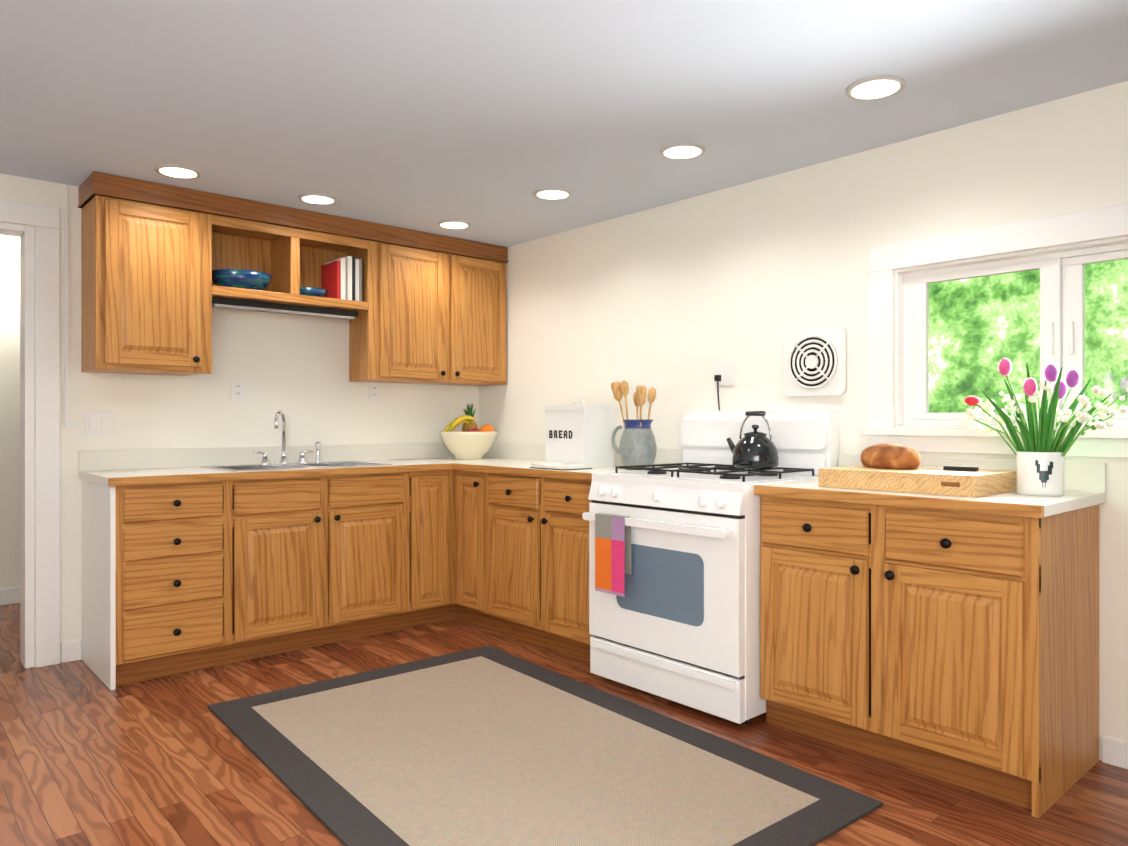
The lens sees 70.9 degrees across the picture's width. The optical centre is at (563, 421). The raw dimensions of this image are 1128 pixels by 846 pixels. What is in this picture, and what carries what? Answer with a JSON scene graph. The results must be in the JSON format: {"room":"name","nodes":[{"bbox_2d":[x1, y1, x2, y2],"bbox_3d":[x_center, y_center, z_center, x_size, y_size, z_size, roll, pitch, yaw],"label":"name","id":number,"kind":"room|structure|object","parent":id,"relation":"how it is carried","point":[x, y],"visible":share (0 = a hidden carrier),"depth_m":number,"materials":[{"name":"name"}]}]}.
{"room":"kitchen","nodes":[
{"label":"kitchen","id":0,"kind":"room"},
{"bbox_2d":[0,244,19,588],"bbox_3d":[-3.285,0.008,5.345,4.440,2.306,0.140,0,0,-42],"label":"wall","id":1,"kind":"structure","parent":0,"point":[9,417],"depth_m":5.04,"materials":[{"name":"white paint"}]},
{"bbox_2d":[0,587,19,604],"bbox_3d":[-3.286,1.111,5.242,4.300,0.100,0.014,0,0,-42],"label":"baseboard","id":2,"kind":"structure","parent":1,"relation":"attached to","point":[9,595],"depth_m":5.03,"materials":[{"name":"white"}]},
{"bbox_2d":[0,235,19,248],"bbox_3d":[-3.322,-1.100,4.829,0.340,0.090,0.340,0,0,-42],"label":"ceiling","id":3,"kind":"structure","parent":0,"point":[10,241],"depth_m":4.74,"materials":[{"name":"white paint"}]},
{"bbox_2d":[0,173,477,662],"bbox_3d":[-2.188,0.009,4.112,4.440,2.306,0.140,0,0,-42],"label":"wall","id":4,"kind":"structure","parent":0,"point":[294,368],"depth_m":4.34,"materials":[{"name":"white paint"}]},
{"bbox_2d":[0,199,59,668],"bbox_3d":[-2.863,0.071,3.501,1.060,2.182,0.166,0,0,-42],"label":"door frame","id":5,"kind":"structure","parent":4,"relation":"attached to","point":[40,445],"depth_m":3.74,"materials":[{"name":"white wood"}]},
{"bbox_2d":[65,184,85,425],"bbox_3d":[-2.373,-0.559,3.842,0.086,1.162,0.012,0,0,-42],"label":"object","id":6,"kind":"object","parent":4,"relation":"attached to","point":[67,423],"visible":1,"depth_m":3.81,"materials":[{"name":"white paint"}]},
{"bbox_2d":[85,411,111,434],"bbox_3d":[-2.297,0.010,3.911,0.118,0.118,0.010,0,0,-42],"label":"switch plate","id":7,"kind":"object","parent":4,"relation":"attached to","point":[98,422],"visible":1,"depth_m":3.91,"materials":[{"name":"white plastic"}]},
{"bbox_2d":[78,171,217,375],"bbox_3d":[-2.054,-0.690,3.907,0.510,0.901,0.337,0,0,-42],"label":"upper cabinet","id":8,"kind":"object","parent":4,"relation":"attached to","point":[149,250],"depth_m":3.77,"materials":[{"name":"brown wood"}]},
{"bbox_2d":[231,379,243,399],"bbox_3d":[-1.796,-0.173,4.357,0.072,0.116,0.010,0,0,-42],"label":"outlet","id":9,"kind":"object","parent":4,"relation":"attached to","point":[237,389],"visible":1,"depth_m":4.36,"materials":[{"name":"white plastic"}]},
{"bbox_2d":[79,443,454,469],"bbox_3d":[-1.471,0.191,4.641,2.380,0.100,0.018,0,0,-42],"label":"backsplash","id":10,"kind":"structure","parent":4,"relation":"attached to","point":[88,459],"depth_m":4.35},
{"bbox_2d":[218,194,393,382],"bbox_3d":[-1.536,-0.690,4.368,1.101,0.901,0.337,0,0,-42],"label":"upper cabinet","id":11,"kind":"object","parent":4,"relation":"attached to","point":[288,244],"depth_m":4.44,"materials":[{"name":"brown wood"}]},
{"bbox_2d":[212,269,271,290],"bbox_3d":[-1.718,-0.720,4.215,0.310,0.125,0.310,0,0,-42],"label":"bowl","id":12,"kind":"object","parent":11,"relation":"on","point":[247,279],"visible":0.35,"depth_m":4.11,"materials":[{"name":"blue ceramic"}]},
{"bbox_2d":[212,297,357,318],"bbox_3d":[-1.542,-0.614,4.363,0.820,0.046,0.143,0,0,-42],"label":"light fixture","id":13,"kind":"object","parent":11,"relation":"attached to","point":[218,302],"visible":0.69,"depth_m":4.29,"materials":[{"name":"black metal"}]},
{"bbox_2d":[300,287,327,296],"bbox_3d":[-1.442,-0.697,4.454,0.224,0.080,0.224,0,0,-42],"label":"bowl","id":14,"kind":"object","parent":11,"relation":"on","point":[312,291],"visible":0.29,"depth_m":4.37,"materials":[{"name":"blue ceramic"}]},
{"bbox_2d":[321,256,361,300],"bbox_3d":[-1.291,-0.802,4.595,0.154,0.290,0.210,0,0,-42],"label":"books","id":15,"kind":"object","parent":11,"relation":"on","point":[341,278],"visible":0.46,"depth_m":4.52,"materials":[{"name":"red"}]},
{"bbox_2d":[369,382,379,400],"bbox_3d":[-1.175,-0.187,4.909,0.072,0.116,0.010,0,0,-42],"label":"outlet","id":16,"kind":"object","parent":4,"relation":"attached to","point":[374,391],"visible":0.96,"depth_m":4.91,"materials":[{"name":"white plastic"}]},
{"bbox_2d":[394,226,507,385],"bbox_3d":[-0.848,-0.691,4.980,0.997,0.901,0.337,0,0,-42],"label":"upper cabinet","id":17,"kind":"object","parent":4,"relation":"attached to","point":[430,308],"depth_m":4.90,"materials":[{"name":"brown wood"}]},
{"bbox_2d":[0,603,1127,845],"bbox_3d":[-0.881,1.213,2.539,4.580,0.100,7.530,0,0,-42],"label":"floor","id":18,"kind":"structure","parent":0,"point":[88,757],"depth_m":2.65,"materials":[{"name":"brown wood"}]},
{"bbox_2d":[81,478,238,689],"bbox_3d":[-1.959,0.720,3.806,0.516,0.885,0.616,0,0,-42],"label":"base cabinet","id":19,"kind":"object","parent":18,"relation":"on","point":[188,563],"depth_m":3.58,"materials":[{"name":"brown wood"}]},
{"bbox_2d":[79,458,514,485],"bbox_3d":[-1.272,0.259,4.417,2.380,0.034,0.616,0,0,-42],"label":"countertop","id":20,"kind":"structure","parent":19,"relation":"on","point":[157,473],"depth_m":3.89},
{"bbox_2d":[253,410,321,463],"bbox_3d":[-1.520,0.087,4.406,0.391,0.297,0.132,0,0,-42],"label":"faucet","id":21,"kind":"object","parent":20,"relation":"on","point":[283,460],"visible":1,"depth_m":4.41,"materials":[{"name":"silver metal"}]},
{"bbox_2d":[199,461,391,470],"bbox_3d":[-1.435,0.323,4.274,0.866,0.175,0.486,0,0,-42],"label":"sink","id":22,"kind":"object","parent":20,"relation":"in","point":[255,467],"visible":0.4,"depth_m":4.30,"materials":[{"name":"silver metal"}]},
{"bbox_2d":[439,404,497,458],"bbox_3d":[-0.610,0.063,5.068,0.372,0.355,0.372,0,0,-42],"label":"fruit bowl","id":23,"kind":"object","parent":20,"relation":"on","point":[470,440],"visible":1,"depth_m":4.97,"materials":[{"name":"beige ceramic"}]},
{"bbox_2d":[239,478,250,661],"bbox_3d":[-1.937,0.719,3.826,0.575,0.885,0.616,0,0,-42],"label":"base cabinet","id":24,"kind":"object","parent":18,"relation":"on","point":[244,483],"depth_m":3.78,"materials":[{"name":"brown wood"}]},
{"bbox_2d":[251,469,402,658],"bbox_3d":[-1.423,0.719,4.283,1.000,0.885,0.616,0,0,-42],"label":"base cabinet","id":25,"kind":"object","parent":18,"relation":"on","point":[327,549],"depth_m":4.07,"materials":[{"name":"brown wood"}]},
{"bbox_2d":[455,466,474,624],"bbox_3d":[-0.310,0.719,4.662,0.617,0.885,0.335,0,0,-42],"label":"base cabinet","id":26,"kind":"object","parent":18,"relation":"on","point":[464,476],"depth_m":4.49,"materials":[{"name":"brown wood"}]},
{"bbox_2d":[475,470,592,662],"bbox_3d":[0.082,0.719,4.222,0.617,0.885,1.005,0,0,-42],"label":"base cabinet","id":27,"kind":"object","parent":18,"relation":"on","point":[532,534],"depth_m":4.03,"materials":[{"name":"brown wood"}]},
{"bbox_2d":[455,458,676,477],"bbox_3d":[0.004,0.259,4.309,0.617,0.034,1.240,0,0,-42],"label":"countertop","id":28,"kind":"structure","parent":27,"relation":"on","point":[523,464],"depth_m":4.14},
{"bbox_2d":[529,462,591,469],"bbox_3d":[-0.018,0.229,4.049,0.190,0.024,0.270,0,0,-42],"label":"book","id":29,"kind":"object","parent":28,"relation":"on","point":[556,466],"visible":1,"depth_m":3.99,"materials":[{"name":"white paper"}]},
{"bbox_2d":[544,400,614,467],"bbox_3d":[0.084,0.064,4.274,0.228,0.353,0.318,0,0,-42],"label":"bread box","id":30,"kind":"object","parent":28,"relation":"on","point":[575,434],"visible":1,"depth_m":4.17,"materials":[{"name":"white metal"}]},
{"bbox_2d":[611,381,656,469],"bbox_3d":[0.355,0.016,4.005,0.192,0.450,0.257,0,0,-42],"label":"utensil crock","id":31,"kind":"object","parent":28,"relation":"on","point":[637,446],"visible":0.83,"depth_m":3.93,"materials":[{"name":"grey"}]},
{"bbox_2d":[208,645,882,845],"bbox_3d":[-0.240,1.157,2.803,1.360,0.010,2.150,0,0,-39],"label":"rug","id":32,"kind":"object","parent":18,"relation":"on","point":[488,745],"visible":0.94,"depth_m":2.64,"materials":[{"name":"beige carpet"}]},
{"bbox_2d":[582,410,838,723],"bbox_3d":[0.631,0.557,3.481,0.779,1.210,0.822,0,0,-42],"label":"stove","id":33,"kind":"object","parent":18,"relation":"on","point":[679,622],"visible":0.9,"depth_m":3.23,"materials":[{"name":"white metal"}]},
{"bbox_2d":[595,513,630,596],"bbox_3d":[0.209,0.568,3.386,0.036,0.334,0.183,0,0,-42],"label":"hanging towel","id":34,"kind":"object","parent":33,"relation":"hanging from","point":[612,549],"visible":1,"depth_m":3.37,"materials":[{"name":"multicoloured fabric"}]},
{"bbox_2d":[726,411,778,468],"bbox_3d":[0.824,0.080,3.502,0.200,0.249,0.254,0,0,-42],"label":"kettle","id":35,"kind":"object","parent":33,"relation":"on","point":[754,449],"visible":1,"depth_m":3.42,"materials":[{"name":"black metal"}]},
{"bbox_2d":[754,454,1105,817],"bbox_3d":[1.281,0.653,2.850,0.649,1.020,0.981,0,0,-42],"label":"base cabinet","id":36,"kind":"object","parent":18,"relation":"on","point":[953,639],"visible":0.92,"depth_m":2.57,"materials":[{"name":"brown wood"}]},
{"bbox_2d":[818,465,1015,496],"bbox_3d":[1.268,0.208,2.851,0.391,0.068,0.550,0,0,-42],"label":"cutting board","id":37,"kind":"object","parent":36,"relation":"on","point":[935,481],"visible":0.81,"depth_m":2.69,"materials":[{"name":"brown wood"}]},
{"bbox_2d":[861,443,920,469],"bbox_3d":[1.206,0.127,2.929,0.134,0.092,0.243,0,0,-42],"label":"bread loaf","id":38,"kind":"object","parent":37,"relation":"on","point":[890,456],"visible":1,"depth_m":2.87,"materials":[{"name":"brown food"}]},
{"bbox_2d":[921,466,977,470],"bbox_3d":[1.368,0.166,2.812,0.025,0.014,0.190,0,0,-42],"label":"paring knife","id":39,"kind":"object","parent":37,"relation":"on","point":[958,468],"visible":1,"depth_m":2.78,"materials":[{"name":"black metal"}]},
{"bbox_2d":[961,358,1127,495],"bbox_3d":[1.581,0.014,2.621,0.136,0.456,0.500,0,0,-42],"label":"flower vase","id":40,"kind":"object","parent":36,"relation":"on","point":[1040,464],"visible":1,"depth_m":2.59,"materials":[{"name":"white"}]},
{"bbox_2d":[0,0,1127,246],"bbox_3d":[-0.881,-1.193,2.537,4.580,0.100,7.530,0,0,-42],"label":"ceiling","id":41,"kind":"structure","parent":0,"point":[486,118],"depth_m":2.73,"materials":[{"name":"grey paint"}]},
{"bbox_2d":[154,164,200,178],"bbox_3d":[-1.764,-1.140,3.619,0.193,0.008,0.193,0,0,42],"label":"recessed light","id":42,"kind":"object","parent":41,"relation":"in","point":[169,170],"depth_m":3.61,"materials":[{"name":"white"}]},
{"bbox_2d":[298,193,337,204],"bbox_3d":[-1.263,-1.140,4.064,0.193,0.008,0.193,0,0,42],"label":"recessed light","id":43,"kind":"object","parent":41,"relation":"in","point":[311,198],"depth_m":4.05,"materials":[{"name":"white plastic"}]},
{"bbox_2d":[437,220,470,228],"bbox_3d":[-0.637,-1.141,4.595,0.193,0.008,0.193,0,0,42],"label":"recessed light","id":44,"kind":"object","parent":41,"relation":"in","point":[447,224],"depth_m":4.59,"materials":[{"name":"white plastic"}]},
{"bbox_2d":[533,188,571,199],"bbox_3d":[-0.057,-1.140,3.973,0.193,0.008,0.193,0,0,42],"label":"recessed light","id":45,"kind":"object","parent":41,"relation":"in","point":[544,193],"depth_m":3.96,"materials":[{"name":"white"}]},
{"bbox_2d":[659,143,705,159],"bbox_3d":[0.501,-1.140,3.345,0.193,0.008,0.193,0,0,42],"label":"recessed light","id":46,"kind":"object","parent":41,"relation":"in","point":[678,151],"depth_m":3.34,"materials":[{"name":"grey plastic"}]},
{"bbox_2d":[845,75,905,100],"bbox_3d":[1.066,-1.139,2.710,0.193,0.008,0.193,0,0,42],"label":"recessed light","id":47,"kind":"object","parent":41,"relation":"in","point":[875,87],"depth_m":2.70,"materials":[{"name":"grey plastic"}]},
{"bbox_2d":[478,81,1127,760],"bbox_3d":[1.326,0.009,3.397,0.140,2.306,5.600,0,0,-42],"label":"wall","id":48,"kind":"structure","parent":0,"point":[670,303],"depth_m":3.67,"materials":[{"name":"white paint"}]},
{"bbox_2d":[483,442,681,465],"bbox_3d":[0.029,0.191,4.732,0.018,0.100,1.839,0,0,-42],"label":"backsplash","id":49,"kind":"structure","parent":48,"relation":"attached to","point":[497,450],"depth_m":4.97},
{"bbox_2d":[714,361,733,410],"bbox_3d":[0.778,-0.172,3.880,0.030,0.239,0.118,0,0,-42],"label":"outlet","id":50,"kind":"object","parent":48,"relation":"attached to","point":[723,373],"visible":1,"depth_m":3.88,"materials":[{"name":"white plastic"}]},
{"bbox_2d":[783,326,846,396],"bbox_3d":[1.105,-0.263,3.508,0.036,0.300,0.300,0,0,-42],"label":"air vent","id":51,"kind":"object","parent":48,"relation":"in","point":[814,361],"visible":1,"depth_m":3.49,"materials":[{"name":"white plastic"}]},
{"bbox_2d":[861,203,1127,457],"bbox_3d":[1.776,-0.302,2.827,0.146,0.850,1.440,0,0,-42],"label":"window","id":52,"kind":"structure","parent":48,"relation":"in","point":[898,349],"depth_m":3.02,"materials":[{"name":"white wood"}]},
{"bbox_2d":[1102,737,1127,768],"bbox_3d":[2.474,1.113,1.990,0.016,0.100,1.910,0,0,-42],"label":"baseboard","id":53,"kind":"structure","parent":48,"relation":"attached to","point":[1114,752],"depth_m":2.67,"materials":[{"name":"white"}]},
{"label":"outside","id":54,"kind":"structure","parent":0,"visible":0},
{"bbox_2d":[929,259,1127,412],"bbox_3d":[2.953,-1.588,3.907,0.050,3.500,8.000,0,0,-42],"label":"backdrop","id":55,"kind":"structure","parent":54,"point":[957,287],"depth_m":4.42,"materials":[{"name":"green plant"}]}
]}

